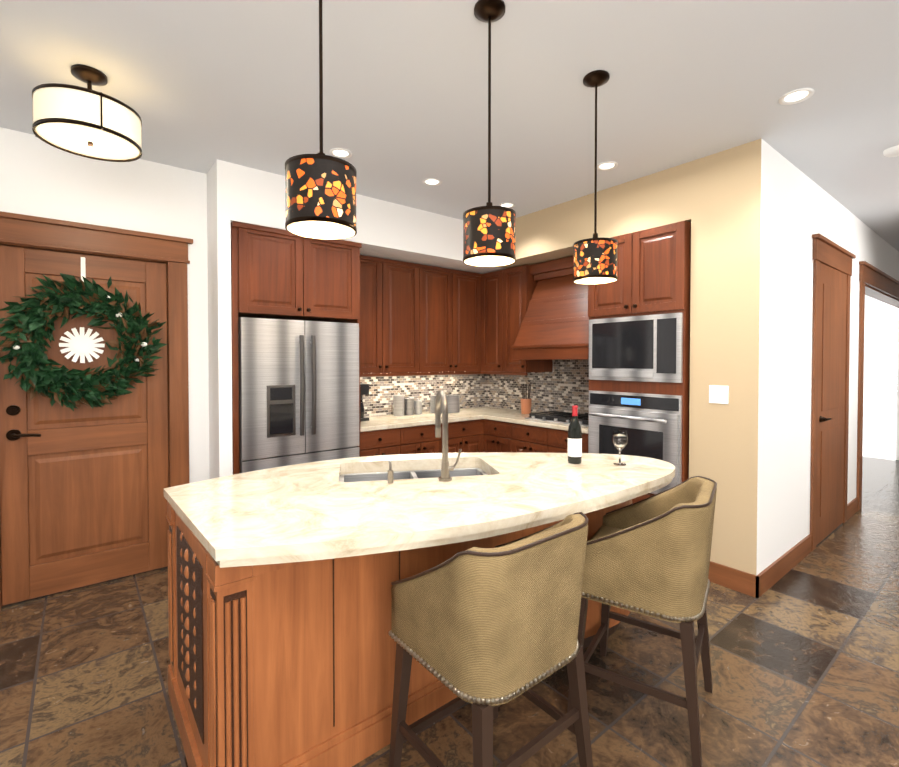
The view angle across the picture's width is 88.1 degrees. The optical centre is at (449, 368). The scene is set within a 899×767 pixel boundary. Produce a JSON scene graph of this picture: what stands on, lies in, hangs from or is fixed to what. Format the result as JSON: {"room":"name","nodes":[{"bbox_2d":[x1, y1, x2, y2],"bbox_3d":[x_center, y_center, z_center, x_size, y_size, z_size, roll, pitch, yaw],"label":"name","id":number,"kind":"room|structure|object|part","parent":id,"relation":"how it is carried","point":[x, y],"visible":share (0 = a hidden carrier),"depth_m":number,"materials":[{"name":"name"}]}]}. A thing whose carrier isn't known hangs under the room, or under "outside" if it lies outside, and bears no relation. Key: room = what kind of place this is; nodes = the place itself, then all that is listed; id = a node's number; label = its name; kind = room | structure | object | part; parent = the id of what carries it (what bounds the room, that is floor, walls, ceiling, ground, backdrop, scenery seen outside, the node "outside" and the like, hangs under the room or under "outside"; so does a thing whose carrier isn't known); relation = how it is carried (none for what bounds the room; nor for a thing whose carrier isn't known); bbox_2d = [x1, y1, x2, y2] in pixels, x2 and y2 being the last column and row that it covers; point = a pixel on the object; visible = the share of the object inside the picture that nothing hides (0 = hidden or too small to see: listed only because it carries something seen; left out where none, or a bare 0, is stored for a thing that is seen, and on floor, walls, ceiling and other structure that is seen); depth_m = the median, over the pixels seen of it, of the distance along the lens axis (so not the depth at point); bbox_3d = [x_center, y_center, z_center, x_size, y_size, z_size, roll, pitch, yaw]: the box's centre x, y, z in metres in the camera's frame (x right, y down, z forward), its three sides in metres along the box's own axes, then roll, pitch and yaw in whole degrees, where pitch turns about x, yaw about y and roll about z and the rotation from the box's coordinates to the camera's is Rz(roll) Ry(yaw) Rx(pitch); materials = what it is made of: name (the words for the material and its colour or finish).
{"room":"kitchen","nodes":[
{"label":"kitchen","id":0,"kind":"room"},
{"bbox_2d":[0,127,208,482],"bbox_3d":[-3.559,0.020,2.142,4.400,2.870,0.150,-1,1,-39],"label":"wall","id":1,"kind":"structure","parent":0,"point":[39,177],"depth_m":3.16,"materials":[{"name":"white paint"}]},
{"bbox_2d":[0,245,168,605],"bbox_3d":[-2.370,0.342,3.070,0.874,2.169,0.045,-1,1,-39],"label":"door leaf","id":2,"kind":"structure","parent":1,"relation":"in","point":[83,501],"depth_m":3.03,"materials":[{"name":"brown wood"}]},
{"bbox_2d":[6,405,40,440],"bbox_3d":[-2.590,0.329,2.824,0.161,0.216,0.064,-1,1,-39],"label":"door handle","id":3,"kind":"object","parent":2,"relation":"attached to","point":[13,434],"depth_m":2.81,"materials":[{"name":"brown metal"}]},
{"bbox_2d":[0,257,166,410],"bbox_3d":[-2.311,-0.224,2.944,0.913,0.992,0.208,-1,1,-39],"label":"wreath","id":4,"kind":"object","parent":2,"relation":"hanging from","point":[49,307],"visible":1,"depth_m":2.94,"materials":[{"name":"green foliage"},{"name":"white berries"}]},
{"bbox_2d":[0,159,506,609],"bbox_3d":[-1.056,-0.016,4.183,4.640,2.870,0.850,-1,1,-39],"label":"wall","id":5,"kind":"structure","parent":0,"point":[385,229],"depth_m":3.31,"materials":[{"name":"white paint"}]},
{"bbox_3d":[-2.370,0.256,3.068,1.190,2.365,0.194,-1,1,-39],"label":"trim entry casing","id":6,"kind":"part","parent":5,"relation":"part of","materials":[{"name":"brown wood"}]},
{"bbox_2d":[231,221,314,316],"bbox_3d":[-1.500,-0.718,3.705,0.525,0.630,0.717,-1,1,-39],"label":"upper cabinet","id":7,"kind":"object","parent":5,"relation":"attached to","point":[273,269],"depth_m":3.41,"materials":[{"name":"brown wood"}]},
{"bbox_2d":[315,239,358,320],"bbox_3d":[-1.184,-0.722,3.958,0.526,0.630,0.717,-1,1,-39],"label":"upper cabinet","id":8,"kind":"object","parent":5,"relation":"attached to","point":[336,261],"depth_m":3.73,"materials":[{"name":"brown wood"}]},
{"bbox_2d":[359,253,390,376],"bbox_3d":[-0.886,-0.500,4.443,0.489,1.090,0.338,-1,1,-39],"label":"upper cabinet","id":9,"kind":"object","parent":5,"relation":"attached to","point":[374,272],"depth_m":4.39,"materials":[{"name":"brown wood"}]},
{"bbox_2d":[391,260,426,372],"bbox_3d":[-0.575,-0.505,4.692,0.550,1.090,0.338,-1,1,-39],"label":"upper cabinet","id":10,"kind":"object","parent":5,"relation":"attached to","point":[408,280],"depth_m":4.62,"materials":[{"name":"brown wood"}]},
{"bbox_2d":[427,265,446,372],"bbox_3d":[-0.241,-0.509,4.959,0.549,1.090,0.338,-1,1,-39],"label":"upper cabinet","id":11,"kind":"object","parent":5,"relation":"attached to","point":[436,276],"depth_m":4.83,"materials":[{"name":"brown wood"}]},
{"bbox_2d":[447,269,482,372],"bbox_3d":[0.089,-0.513,5.185,0.490,1.090,0.398,-1,1,-39],"label":"upper cabinet","id":12,"kind":"object","parent":5,"relation":"attached to","point":[464,289],"depth_m":5.07,"materials":[{"name":"brown wood"}]},
{"bbox_2d":[483,269,506,372],"bbox_3d":[0.617,-0.513,5.186,0.458,1.090,0.420,-1,1,-39],"label":"upper cabinet","id":13,"kind":"object","parent":5,"relation":"attached to","point":[494,283],"depth_m":5.04,"materials":[{"name":"brown wood"}]},
{"bbox_2d":[507,265,554,372],"bbox_3d":[0.814,-0.510,4.973,0.417,1.090,0.401,-1,1,-39],"label":"upper cabinet","id":14,"kind":"object","parent":5,"relation":"attached to","point":[518,360],"depth_m":4.80,"materials":[{"name":"brown wood"}]},
{"bbox_2d":[0,456,898,766],"bbox_3d":[1.635,1.495,2.718,13.200,0.100,9.600,-1,1,-39],"label":"floor","id":15,"kind":"structure","parent":0,"point":[804,656],"depth_m":2.15,"materials":[{"name":"tile"}]},
{"bbox_2d":[231,313,362,474],"bbox_3d":[-1.341,0.526,3.814,0.962,1.800,0.705,-1,1,-39],"label":"tall cabinet","id":16,"kind":"object","parent":15,"relation":"on","point":[342,349],"depth_m":3.48,"materials":[{"name":"metal"}]},
{"bbox_2d":[238,317,358,472],"bbox_3d":[-1.298,0.516,3.798,0.914,1.780,0.783,-1,1,-39],"label":"refrigerator","id":17,"kind":"object","parent":16,"relation":"in","point":[298,380],"depth_m":3.49,"materials":[{"name":"silver metal"}]},
{"bbox_2d":[363,429,406,455],"bbox_3d":[-0.790,0.976,4.364,0.510,0.880,0.621,-1,1,-39],"label":"base cabinet","id":18,"kind":"object","parent":15,"relation":"on","point":[384,441],"depth_m":4.14,"materials":[{"name":"brown wood"}]},
{"bbox_2d":[166,494,644,766],"bbox_3d":[-0.096,1.020,2.385,2.206,0.862,1.130,-1,1,-39],"label":"kitchen island","id":19,"kind":"object","parent":15,"relation":"on","point":[282,647],"depth_m":1.65,"materials":[{"name":"brown wood"}]},
{"bbox_2d":[163,442,674,633],"bbox_3d":[0.002,0.562,2.338,2.326,0.062,1.404,-1,1,-39],"label":"island countertop","id":20,"kind":"structure","parent":19,"relation":"on","point":[283,543],"depth_m":1.82,"materials":[{"name":"beige stone"}]},
{"bbox_2d":[340,468,487,481],"bbox_3d":[-0.173,0.698,2.468,0.959,0.212,0.798,-1,1,-39],"label":"sink","id":21,"kind":"object","parent":20,"relation":"in","point":[358,475],"depth_m":2.64,"materials":[{"name":"metal"}]},
{"bbox_2d":[388,390,461,483],"bbox_3d":[-0.123,0.321,2.233,0.350,0.424,0.232,-1,1,-39],"label":"faucet","id":22,"kind":"object","parent":20,"relation":"on","point":[445,478],"depth_m":2.21,"materials":[{"name":"silver metal"}]},
{"bbox_2d":[567,405,581,463],"bbox_3d":[0.698,0.366,2.589,0.077,0.320,0.077,-1,1,-39],"label":"wine bottle","id":23,"kind":"object","parent":20,"relation":"on","point":[574,453],"visible":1,"depth_m":2.56,"materials":[{"name":"black glass"}]},
{"bbox_2d":[612,430,627,465],"bbox_3d":[0.936,0.434,2.550,0.080,0.185,0.080,-1,1,-39],"label":"wine glass","id":24,"kind":"object","parent":20,"relation":"on","point":[620,438],"visible":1,"depth_m":2.52,"materials":[{"name":"clear glass"}]},
{"bbox_2d":[407,425,434,453],"bbox_3d":[-0.462,0.972,4.626,0.571,0.880,0.621,-1,1,-39],"label":"base cabinet","id":25,"kind":"object","parent":15,"relation":"on","point":[420,438],"depth_m":4.38,"materials":[{"name":"brown wood"}]},
{"bbox_2d":[435,417,482,452],"bbox_3d":[-0.062,0.966,4.923,0.666,0.880,0.658,-1,1,-39],"label":"base cabinet","id":26,"kind":"object","parent":15,"relation":"on","point":[467,436],"depth_m":4.71,"materials":[{"name":"brown wood"}]},
{"bbox_2d":[363,405,522,432],"bbox_3d":[-0.159,0.508,4.850,2.112,0.040,0.637,-1,1,-39],"label":"countertop","id":27,"kind":"structure","parent":26,"relation":"on","point":[389,420],"depth_m":4.66,"materials":[{"name":"beige stone"}]},
{"bbox_2d":[388,512,592,766],"bbox_3d":[0.143,0.982,1.597,0.551,0.965,0.518,-1,1,-39],"label":"stool","id":28,"kind":"object","parent":15,"relation":"on","point":[485,632],"visible":1,"depth_m":1.39,"materials":[{"name":"beige leather"}]},
{"bbox_2d":[483,417,514,451],"bbox_3d":[0.721,0.967,4.898,0.688,0.880,0.481,-1,1,-39],"label":"base cabinet","id":29,"kind":"object","parent":15,"relation":"on","point":[498,436],"depth_m":4.72,"materials":[{"name":"brown wood"}]},
{"bbox_2d":[515,425,538,452],"bbox_3d":[0.996,0.972,4.600,0.631,0.880,0.571,-1,1,-39],"label":"base cabinet","id":30,"kind":"object","parent":15,"relation":"on","point":[526,436],"depth_m":4.41,"materials":[{"name":"brown wood"}]},
{"bbox_2d":[539,429,582,452],"bbox_3d":[1.257,0.978,4.274,0.631,0.880,0.506,-1,1,-39],"label":"base cabinet","id":31,"kind":"object","parent":15,"relation":"on","point":[550,440],"depth_m":4.17,"materials":[{"name":"brown wood"}]},
{"bbox_2d":[483,409,582,432],"bbox_3d":[0.998,0.512,4.577,0.647,0.040,1.316,-1,1,-39],"label":"countertop","id":32,"kind":"structure","parent":31,"relation":"on","point":[544,420],"depth_m":4.43,"materials":[{"name":"beige stone"}]},
{"bbox_2d":[525,411,588,426],"bbox_3d":[1.146,0.470,4.422,0.453,0.050,0.740,-1,1,-39],"label":"cooktop","id":33,"kind":"object","parent":32,"relation":"in","point":[559,417],"depth_m":4.40,"materials":[{"name":"metal"}]},
{"bbox_2d":[583,221,690,503],"bbox_3d":[1.634,0.197,3.733,0.700,2.460,0.778,-1,1,-39],"label":"tall cabinet","id":34,"kind":"object","parent":15,"relation":"on","point":[636,326],"depth_m":3.44,"materials":[{"name":"brown wood"}]},
{"bbox_2d":[588,312,682,493],"bbox_3d":[1.351,0.261,3.507,0.113,1.310,0.750,-1,1,-39],"label":"wall oven","id":35,"kind":"object","parent":34,"relation":"in","point":[636,359],"depth_m":3.47,"materials":[{"name":"metal"}]},
{"bbox_2d":[567,476,716,766],"bbox_3d":[0.849,0.974,2.014,0.516,0.965,0.549,1,1,33],"label":"stool","id":36,"kind":"object","parent":15,"relation":"on","point":[649,556],"visible":0.9,"depth_m":1.78,"materials":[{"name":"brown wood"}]},
{"bbox_2d":[708,561,752,596],"bbox_3d":[1.794,1.371,3.097,0.015,0.135,0.406,-1,1,-39],"label":"baseboard","id":37,"kind":"structure","parent":15,"relation":"on","point":[731,578],"depth_m":3.03,"materials":[{"name":"brown wood"}]},
{"bbox_2d":[689,138,817,575],"bbox_3d":[2.286,-0.003,3.456,1.230,2.870,0.420,-1,1,-39],"label":"wall block","id":38,"kind":"object","parent":15,"relation":"on","point":[754,212],"visible":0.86,"depth_m":3.09,"materials":[{"name":"beige paint"}]},
{"bbox_2d":[709,385,728,403],"bbox_3d":[1.789,0.173,3.087,0.010,0.120,0.120,-1,1,-39],"label":"switch plate","id":39,"kind":"object","parent":38,"relation":"attached to","point":[718,394],"visible":1,"depth_m":3.09,"materials":[{"name":"white plastic"}]},
{"bbox_2d":[753,534,811,597],"bbox_3d":[2.373,1.368,3.270,1.136,0.135,0.015,-1,1,-39],"label":"baseboard","id":40,"kind":"structure","parent":38,"relation":"attached to","point":[764,580],"depth_m":3.17,"materials":[{"name":"brown wood"}]},
{"bbox_2d":[0,0,898,251],"bbox_3d":[1.635,-1.475,2.667,13.200,0.100,9.600,-1,1,-39],"label":"ceiling","id":41,"kind":"structure","parent":0,"point":[201,86],"depth_m":2.33,"materials":[{"name":"white paint"}]},
{"bbox_2d":[32,64,141,161],"bbox_3d":[-1.728,-1.243,2.232,0.416,0.346,0.420,-1,1,-39],"label":"light","id":42,"kind":"object","parent":41,"relation":"attached to","point":[88,122],"visible":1,"depth_m":2.14,"materials":[{"name":"white fabric"}]},
{"bbox_2d":[285,0,356,239],"bbox_3d":[-0.386,-0.908,1.392,0.208,0.986,0.208,-1,1,-39],"label":"pendant light","id":43,"kind":"object","parent":41,"relation":"hanging from","point":[320,193],"visible":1,"depth_m":1.32,"materials":[{"name":"multicoloured glass"}]},
{"bbox_2d":[329,148,351,158],"bbox_3d":[-0.723,-1.429,3.086,0.148,0.006,0.148,0,1,24],"label":"recessed light","id":44,"kind":"object","parent":41,"relation":"in","point":[341,153],"depth_m":3.09,"materials":[{"name":"white plastic"}]},
{"bbox_2d":[422,178,441,185],"bbox_3d":[-0.134,-1.437,3.582,0.148,0.006,0.148,1,1,42],"label":"recessed light","id":45,"kind":"object","parent":41,"relation":"in","point":[429,181],"depth_m":3.58,"materials":[{"name":"white glass"}]},
{"bbox_2d":[463,0,515,266],"bbox_3d":[0.157,-0.916,1.827,0.208,0.986,0.208,-1,1,-39],"label":"pendant light","id":46,"kind":"object","parent":41,"relation":"hanging from","point":[489,229],"visible":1,"depth_m":1.77,"materials":[{"name":"multicoloured glass"}]},
{"bbox_2d":[498,202,514,207],"bbox_3d":[0.509,-1.447,4.123,0.148,0.006,0.148,0,1,24],"label":"recessed light","id":47,"kind":"object","parent":41,"relation":"in","point":[507,204],"depth_m":4.10,"materials":[{"name":"white plastic"}]},
{"bbox_2d":[573,70,617,283],"bbox_3d":[0.715,-0.924,2.273,0.208,0.986,0.208,-1,1,-39],"label":"pendant light","id":48,"kind":"object","parent":41,"relation":"hanging from","point":[595,259],"visible":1,"depth_m":2.21,"materials":[{"name":"multicoloured glass"}]},
{"bbox_2d":[597,161,617,170],"bbox_3d":[1.113,-1.432,3.288,0.148,0.006,0.148,1,1,42],"label":"recessed light","id":49,"kind":"object","parent":41,"relation":"in","point":[609,165],"depth_m":3.28,"materials":[{"name":"white glass"}]},
{"bbox_2d":[779,88,813,104],"bbox_3d":[1.807,-1.417,2.421,0.148,0.006,0.148,1,1,42],"label":"recessed light","id":50,"kind":"object","parent":41,"relation":"in","point":[796,96],"depth_m":2.42,"materials":[{"name":"white glass"}]},
{"bbox_2d":[883,145,898,156],"bbox_3d":[2.913,-1.413,3.024,0.130,0.034,0.128,-1,1,-39],"label":"smoke detector","id":51,"kind":"object","parent":41,"relation":"attached to","point":[893,151],"visible":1,"depth_m":3.02,"materials":[{"name":"white plastic"}]},
{"bbox_2d":[511,257,582,348],"bbox_3d":[1.138,-0.582,4.398,0.627,0.725,0.859,-1,1,-39],"label":"range hood","id":52,"kind":"object","parent":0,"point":[547,305],"depth_m":4.43,"materials":[{"name":"brown wood"}]},
{"bbox_2d":[496,161,691,268],"bbox_3d":[1.289,-1.252,4.200,0.630,0.398,2.020,-1,1,-39],"label":"soffit","id":53,"kind":"structure","parent":0,"point":[653,200],"depth_m":3.72,"materials":[{"name":"beige paint"}]},
{"bbox_2d":[817,186,898,503],"bbox_3d":[4.802,-0.035,5.297,5.000,2.870,0.150,-1,1,-39],"label":"wall","id":54,"kind":"structure","parent":0,"point":[838,223],"depth_m":4.47,"materials":[{"name":"white paint"}]},
{"bbox_2d":[847,497,857,519],"bbox_3d":[3.863,1.347,4.462,0.440,0.135,0.015,-1,1,-39],"label":"baseboard","id":55,"kind":"structure","parent":54,"relation":"attached to","point":[852,507],"depth_m":4.45,"materials":[{"name":"brown wood"}]},
{"bbox_2d":[810,233,898,550],"bbox_3d":[4.767,0.171,5.232,5.140,2.460,0.213,-1,1,-39],"label":"door frame","id":56,"kind":"structure","parent":54,"relation":"attached to","point":[832,268],"depth_m":3.96,"materials":[{"name":"brown wood"}]},
{"bbox_2d":[895,308,898,459],"bbox_3d":[6.847,-0.062,6.862,0.150,2.870,9.600,-1,1,-39],"label":"wall","id":57,"kind":"structure","parent":0,"point":[897,428],"depth_m":6.93,"materials":[{"name":"white paint"}]},
{"bbox_2d":[863,295,897,459],"bbox_3d":[5.722,0.051,8.116,0.038,2.600,3.040,-1,1,-39],"label":"window","id":58,"kind":"structure","parent":57,"relation":"in","point":[880,376],"depth_m":7.06,"materials":[{"name":"white"}]}
]}

